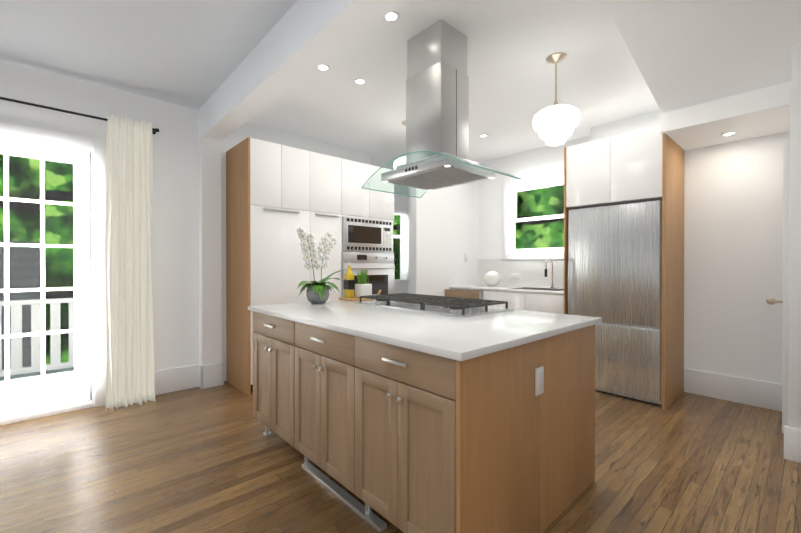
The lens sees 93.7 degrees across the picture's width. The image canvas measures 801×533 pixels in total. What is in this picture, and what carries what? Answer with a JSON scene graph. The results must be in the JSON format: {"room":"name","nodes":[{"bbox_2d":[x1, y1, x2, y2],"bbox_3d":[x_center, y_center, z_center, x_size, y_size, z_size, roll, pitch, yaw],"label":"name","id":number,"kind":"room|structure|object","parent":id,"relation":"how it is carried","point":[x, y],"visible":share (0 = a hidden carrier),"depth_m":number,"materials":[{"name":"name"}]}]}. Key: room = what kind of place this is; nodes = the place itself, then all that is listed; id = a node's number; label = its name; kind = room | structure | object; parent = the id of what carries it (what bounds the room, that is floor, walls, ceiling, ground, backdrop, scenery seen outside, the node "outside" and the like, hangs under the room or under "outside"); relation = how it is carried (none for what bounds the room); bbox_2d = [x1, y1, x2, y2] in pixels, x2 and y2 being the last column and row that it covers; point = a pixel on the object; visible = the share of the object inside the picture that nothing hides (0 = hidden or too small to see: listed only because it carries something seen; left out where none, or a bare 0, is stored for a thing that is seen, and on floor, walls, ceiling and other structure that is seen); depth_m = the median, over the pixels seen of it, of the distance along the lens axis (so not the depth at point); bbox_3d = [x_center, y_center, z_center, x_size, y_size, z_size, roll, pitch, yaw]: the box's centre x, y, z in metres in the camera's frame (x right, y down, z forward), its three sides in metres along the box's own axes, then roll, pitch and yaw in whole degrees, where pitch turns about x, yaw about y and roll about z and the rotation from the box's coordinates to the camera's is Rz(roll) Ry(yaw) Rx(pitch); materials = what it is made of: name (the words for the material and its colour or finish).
{"room":"kitchen","nodes":[
{"label":"kitchen","id":0,"kind":"room"},
{"bbox_2d":[0,60,370,380],"bbox_3d":[-2.866,-0.178,3.072,6.530,2.760,0.140,0,0,-42],"label":"wall","id":1,"kind":"structure","parent":0,"point":[175,237],"depth_m":3.57,"materials":[{"name":"white paint"}]},
{"bbox_2d":[0,139,90,416],"bbox_3d":[-2.952,0.088,2.953,0.803,2.136,0.107,0,0,-42],"label":"french door","id":2,"kind":"structure","parent":1,"relation":"in","point":[43,390],"depth_m":3.07,"materials":[{"name":"white paint"}]},
{"bbox_2d":[0,121,106,425],"bbox_3d":[-2.973,0.052,2.976,1.040,2.300,0.180,0,0,-42],"label":"door frame","id":3,"kind":"structure","parent":1,"relation":"attached to","point":[96,150],"depth_m":3.20,"materials":[{"name":"white paint"}]},
{"bbox_2d":[0,97,158,133],"bbox_3d":[-3.714,-1.244,2.135,3.980,0.044,0.095,0,0,-42],"label":"curtain rod","id":4,"kind":"object","parent":1,"relation":"attached to","point":[155,130],"visible":0.88,"depth_m":2.99,"materials":[{"name":"black metal"}]},
{"bbox_2d":[105,114,154,410],"bbox_3d":[-2.333,-0.040,3.248,0.351,2.475,0.142,0,0,-42],"label":"curtain","id":5,"kind":"object","parent":4,"relation":"hanging from","point":[130,370],"visible":1,"depth_m":3.25,"materials":[{"name":"white fabric"}]},
{"bbox_2d":[155,362,223,394],"bbox_3d":[-3.510,1.093,2.313,4.548,0.225,0.123,0,0,-42],"label":"baseboard","id":6,"kind":"structure","parent":1,"relation":"attached to","point":[186,377],"depth_m":3.67,"materials":[{"name":"white paint"}]},
{"bbox_2d":[199,137,221,365],"bbox_3d":[-1.912,-0.036,3.778,0.180,2.470,0.105,0,0,-42],"label":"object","id":7,"kind":"structure","parent":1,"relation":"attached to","point":[210,274],"depth_m":3.73,"materials":[{"name":"white paint"}]},
{"bbox_2d":[0,0,660,169],"bbox_3d":[0.165,-1.601,1.500,8.900,0.100,8.300,0,0,-42],"label":"ceiling","id":8,"kind":"structure","parent":0,"point":[192,54],"depth_m":2.83,"materials":[{"name":"white paint"}]},
{"bbox_2d":[198,0,405,140],"bbox_3d":[0.503,-1.405,1.119,0.185,0.290,7.280,0,0,-42],"label":"beam","id":9,"kind":"structure","parent":8,"relation":"attached to","point":[300,40],"depth_m":2.38,"materials":[{"name":"white paint"}]},
{"bbox_2d":[317,64,329,70],"bbox_3d":[-0.605,-1.554,2.936,0.104,0.006,0.104,0,0,-42],"label":"recessed light","id":10,"kind":"object","parent":8,"relation":"in","point":[323,67],"visible":0.85,"depth_m":2.93,"materials":[{"name":"white paint"}]},
{"bbox_2d":[354,78,365,84],"bbox_3d":[-0.340,-1.555,3.160,0.104,0.006,0.104,0,0,-42],"label":"recessed light","id":11,"kind":"object","parent":8,"relation":"in","point":[359,81],"visible":1,"depth_m":3.16,"materials":[{"name":"white paint"}]},
{"bbox_2d":[383,11,399,21],"bbox_3d":[-0.058,-1.552,2.331,0.104,0.006,0.104,0,0,-42],"label":"recessed light","id":12,"kind":"object","parent":8,"relation":"in","point":[392,16],"visible":0.79,"depth_m":2.33,"materials":[{"name":"white paint"}]},
{"bbox_2d":[393,121,405,169],"bbox_3d":[0.086,-1.237,4.082,0.332,0.650,0.332,0,0,-42],"label":"pendant light","id":13,"kind":"object","parent":8,"relation":"hanging from","point":[400,161],"depth_m":3.97,"materials":[{"name":"white glass"}]},
{"bbox_2d":[362,19,520,197],"bbox_3d":[0.250,-1.058,2.560,0.601,0.994,0.911,0,0,-42],"label":"range hood","id":14,"kind":"object","parent":8,"relation":"hanging from","point":[437,119],"visible":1,"depth_m":2.44,"materials":[{"name":"silver metal"}]},
{"bbox_2d":[532,52,580,145],"bbox_3d":[1.160,-1.231,2.801,0.332,0.650,0.332,0,0,-42],"label":"pendant light","id":15,"kind":"object","parent":8,"relation":"hanging from","point":[556,123],"visible":1,"depth_m":2.72,"materials":[{"name":"white glass"}]},
{"bbox_2d":[0,381,800,532],"bbox_3d":[0.165,1.258,1.513,8.900,0.100,8.300,0,0,-42],"label":"floor","id":16,"kind":"structure","parent":0,"point":[206,460],"depth_m":2.18,"materials":[{"name":"brown wood"}]},
{"bbox_2d":[226,137,313,395],"bbox_3d":[-1.372,0.001,3.902,0.635,2.394,0.641,0,0,-42],"label":"tall cabinet","id":17,"kind":"object","parent":16,"relation":"on","point":[278,196],"depth_m":3.66,"materials":[{"name":"white wood"}]},
{"bbox_2d":[314,152,345,299],"bbox_3d":[-0.995,0.000,4.246,0.385,2.394,0.641,0,0,-42],"label":"tall cabinet","id":18,"kind":"object","parent":16,"relation":"on","point":[329,171],"depth_m":4.08,"materials":[{"name":"white"}]},
{"bbox_2d":[346,159,394,295],"bbox_3d":[-0.565,-0.002,4.638,0.780,2.394,0.641,0,0,-42],"label":"tall cabinet","id":19,"kind":"object","parent":16,"relation":"on","point":[369,213],"depth_m":4.42,"materials":[{"name":"white"}]},
{"bbox_2d":[248,309,594,532],"bbox_3d":[0.009,0.760,2.377,1.232,0.890,1.878,0,0,-42],"label":"kitchen island","id":20,"kind":"object","parent":16,"relation":"on","point":[411,413],"depth_m":1.65,"materials":[{"name":"wood"}]},
{"bbox_2d":[248,297,601,360],"bbox_3d":[0.018,0.300,2.389,1.249,0.030,1.920,0,0,-42],"label":"island countertop","id":21,"kind":"structure","parent":20,"relation":"on","point":[466,332],"depth_m":1.94,"materials":[{"name":"white stone"}]},
{"bbox_2d":[297,227,345,302],"bbox_3d":[-0.622,-0.010,2.908,0.496,0.583,0.385,0,0,-42],"label":"orchid","id":22,"kind":"object","parent":21,"relation":"on","point":[317,292],"visible":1,"depth_m":2.88,"materials":[{"name":"plant"}]},
{"bbox_2d":[338,296,372,300],"bbox_3d":[-0.368,0.271,3.177,0.240,0.018,0.205,0,0,-42],"label":"cutting board","id":23,"kind":"object","parent":21,"relation":"on","point":[354,298],"visible":0.52,"depth_m":3.09,"materials":[{"name":"brown wood"}]},
{"bbox_2d":[343,262,354,297],"bbox_3d":[-0.431,0.111,3.152,0.068,0.300,0.068,0,0,-42],"label":"oil bottle","id":24,"kind":"object","parent":23,"relation":"on","point":[348,284],"visible":1,"depth_m":3.13,"materials":[{"name":"yellow glass"}]},
{"bbox_2d":[355,269,371,297],"bbox_3d":[-0.319,0.140,3.169,0.118,0.241,0.128,0,0,-42],"label":"pot","id":25,"kind":"object","parent":23,"relation":"on","point":[363,287],"visible":0.96,"depth_m":3.13,"materials":[{"name":"white ceramic"}]},
{"bbox_2d":[445,284,563,313],"bbox_3d":[1.462,0.733,4.780,0.770,0.922,1.706,0,0,-42],"label":"base cabinet","id":26,"kind":"object","parent":16,"relation":"on","point":[543,299],"depth_m":4.47,"materials":[{"name":"white wood"}]},
{"bbox_2d":[484,271,500,285],"bbox_3d":[1.253,0.167,5.138,0.224,0.211,0.224,0,0,-42],"label":"globe lamp","id":27,"kind":"object","parent":26,"relation":"on","point":[492,278],"visible":1,"depth_m":5.06,"materials":[{"name":"white glass"}]},
{"bbox_2d":[545,257,554,288],"bbox_3d":[1.824,0.076,4.638,0.211,0.396,0.084,0,0,-42],"label":"faucet","id":28,"kind":"object","parent":26,"relation":"on","point":[552,285],"visible":1,"depth_m":4.66,"materials":[{"name":"silver metal"}]},
{"bbox_2d":[568,200,661,405],"bbox_3d":[2.157,0.317,3.669,0.716,1.765,0.786,0,0,-42],"label":"fridge","id":29,"kind":"object","parent":16,"relation":"on","point":[615,268],"visible":0.69,"depth_m":3.39,"materials":[{"name":"silver metal"}]},
{"bbox_2d":[564,126,684,409],"bbox_3d":[2.178,0.002,3.683,0.686,2.394,0.853,0,0,-42],"label":"cabinet","id":30,"kind":"object","parent":16,"relation":"on","point":[645,165],"visible":0.83,"depth_m":3.38,"materials":[{"name":"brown wood"}]},
{"bbox_2d":[394,184,407,293],"bbox_3d":[0.061,-0.193,6.378,2.490,2.760,0.800,0,0,-42],"label":"wall","id":31,"kind":"structure","parent":0,"point":[400,202],"depth_m":6.79,"materials":[{"name":"white paint"}]},
{"bbox_2d":[393,209,407,283],"bbox_3d":[-0.089,-0.349,6.653,0.640,1.310,0.090,0,0,-42],"label":"window","id":32,"kind":"structure","parent":31,"relation":"in","point":[396,211],"depth_m":6.74,"materials":[{"name":"white paint"}]},
{"bbox_2d":[410,160,477,295],"bbox_3d":[0.647,-0.188,5.275,1.310,2.760,0.120,0,0,-42],"label":"wall","id":33,"kind":"structure","parent":0,"point":[443,230],"depth_m":5.14,"materials":[{"name":"white paint"}]},
{"bbox_2d":[464,253,467,260],"bbox_3d":[0.953,-0.139,5.466,0.080,0.120,0.010,0,0,-42],"label":"switch plate","id":34,"kind":"object","parent":33,"relation":"attached to","point":[465,254],"depth_m":5.46,"materials":[{"name":"white plastic"}]},
{"bbox_2d":[400,135,590,292],"bbox_3d":[1.213,-0.190,5.730,0.140,2.760,3.470,0,0,-42],"label":"wall","id":35,"kind":"structure","parent":0,"point":[544,160],"depth_m":5.40,"materials":[{"name":"white paint"}]},
{"bbox_2d":[511,273,518,278],"bbox_3d":[1.585,0.132,5.197,0.006,0.080,0.120,0,0,-42],"label":"switch plate","id":36,"kind":"object","parent":35,"relation":"attached to","point":[514,275],"depth_m":5.19,"materials":[{"name":"white plastic"}]},
{"bbox_2d":[478,257,563,287],"bbox_3d":[1.738,0.075,5.029,0.030,0.395,1.706,0,0,-42],"label":"backsplash","id":37,"kind":"structure","parent":35,"relation":"attached to","point":[530,271],"depth_m":5.08,"materials":[{"name":"tile"}]},
{"bbox_2d":[503,171,563,257],"bbox_3d":[1.923,-0.656,4.934,0.159,1.070,1.230,0,0,-42],"label":"window","id":38,"kind":"structure","parent":35,"relation":"in","point":[510,219],"depth_m":5.17,"materials":[{"name":"white paint"}]},
{"bbox_2d":[591,110,789,383],"bbox_3d":[3.910,-0.176,2.572,0.370,2.760,4.830,0,0,-42],"label":"wall","id":39,"kind":"structure","parent":0,"point":[733,243],"depth_m":3.34,"materials":[{"name":"white paint"}]},
{"bbox_2d":[684,368,800,462],"bbox_3d":[2.640,1.081,2.720,1.315,0.245,1.190,0,0,-42],"label":"baseboard","id":40,"kind":"structure","parent":39,"relation":"attached to","point":[762,394],"depth_m":3.27,"materials":[{"name":"white paint"}]},
{"bbox_2d":[614,0,800,112],"bbox_3d":[3.147,-1.403,1.310,1.210,0.295,4.000,0,0,-42],"label":"ceiling","id":41,"kind":"structure","parent":0,"point":[686,53],"depth_m":2.44,"materials":[{"name":"white paint"}]},
{"bbox_2d":[660,81,790,134],"bbox_3d":[2.455,-1.185,2.872,0.130,0.155,0.760,0,0,-42],"label":"header beam","id":42,"kind":"structure","parent":0,"point":[762,101],"depth_m":2.80,"materials":[{"name":"white paint"}]},
{"bbox_2d":[668,110,789,149],"bbox_3d":[2.732,-1.154,3.125,0.620,0.090,0.760,0,0,-42],"label":"ceiling","id":43,"kind":"structure","parent":0,"point":[765,125],"depth_m":3.08,"materials":[{"name":"white paint"}]},
{"bbox_2d":[721,131,736,135],"bbox_3d":[2.739,-1.105,3.132,0.104,0.006,0.104,0,0,-42],"label":"recessed light","id":44,"kind":"object","parent":43,"relation":"in","point":[729,133],"visible":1,"depth_m":3.12,"materials":[{"name":"white paint"}]},
{"bbox_2d":[791,45,800,88],"bbox_3d":[2.889,-0.176,2.460,1.290,2.760,0.440,0,0,-42],"label":"wall","id":45,"kind":"structure","parent":0,"point":[796,67],"depth_m":2.33,"materials":[{"name":"white paint"}]},
{"bbox_2d":[766,144,789,432],"bbox_3d":[2.921,0.162,2.889,0.565,2.058,0.124,0,0,-42],"label":"door","id":46,"kind":"structure","parent":45,"relation":"in","point":[785,301],"depth_m":2.67,"materials":[{"name":"white paint"}]},
{"bbox_2d":[788,87,800,428],"bbox_3d":[2.466,-0.052,2.312,0.015,2.105,0.100,0,0,-42],"label":"door frame","id":47,"kind":"structure","parent":45,"relation":"attached to","point":[795,280],"depth_m":2.33,"materials":[{"name":"white paint"}]},
{"label":"outside","id":48,"kind":"structure","parent":0,"visible":0},
{"bbox_2d":[0,154,45,369],"bbox_3d":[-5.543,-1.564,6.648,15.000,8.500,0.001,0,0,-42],"label":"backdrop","id":49,"kind":"structure","parent":48,"point":[28,258],"depth_m":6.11,"materials":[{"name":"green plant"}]},
{"bbox_2d":[46,161,399,363],"bbox_3d":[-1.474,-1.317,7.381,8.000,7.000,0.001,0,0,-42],"label":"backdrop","id":50,"kind":"structure","parent":48,"point":[58,274],"depth_m":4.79,"materials":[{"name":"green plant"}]},
{"bbox_2d":[515,185,563,248],"bbox_3d":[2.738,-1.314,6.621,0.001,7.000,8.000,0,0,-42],"label":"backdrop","id":51,"kind":"structure","parent":48,"point":[549,234],"depth_m":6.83,"materials":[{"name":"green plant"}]},
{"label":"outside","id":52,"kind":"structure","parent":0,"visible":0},
{"bbox_2d":[0,367,73,380],"bbox_3d":[-3.662,1.308,3.856,6.000,0.100,2.080,0,0,-42],"label":"deck","id":53,"kind":"object","parent":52,"point":[39,373],"depth_m":4.41,"materials":[{"name":"grey paint"}]},
{"bbox_2d":[0,298,73,376],"bbox_3d":[-3.992,0.767,4.215,6.000,0.980,0.120,0,0,-42],"label":"railing","id":54,"kind":"object","parent":53,"relation":"on","point":[35,366],"depth_m":4.16,"materials":[{"name":"white paint"}]}
]}

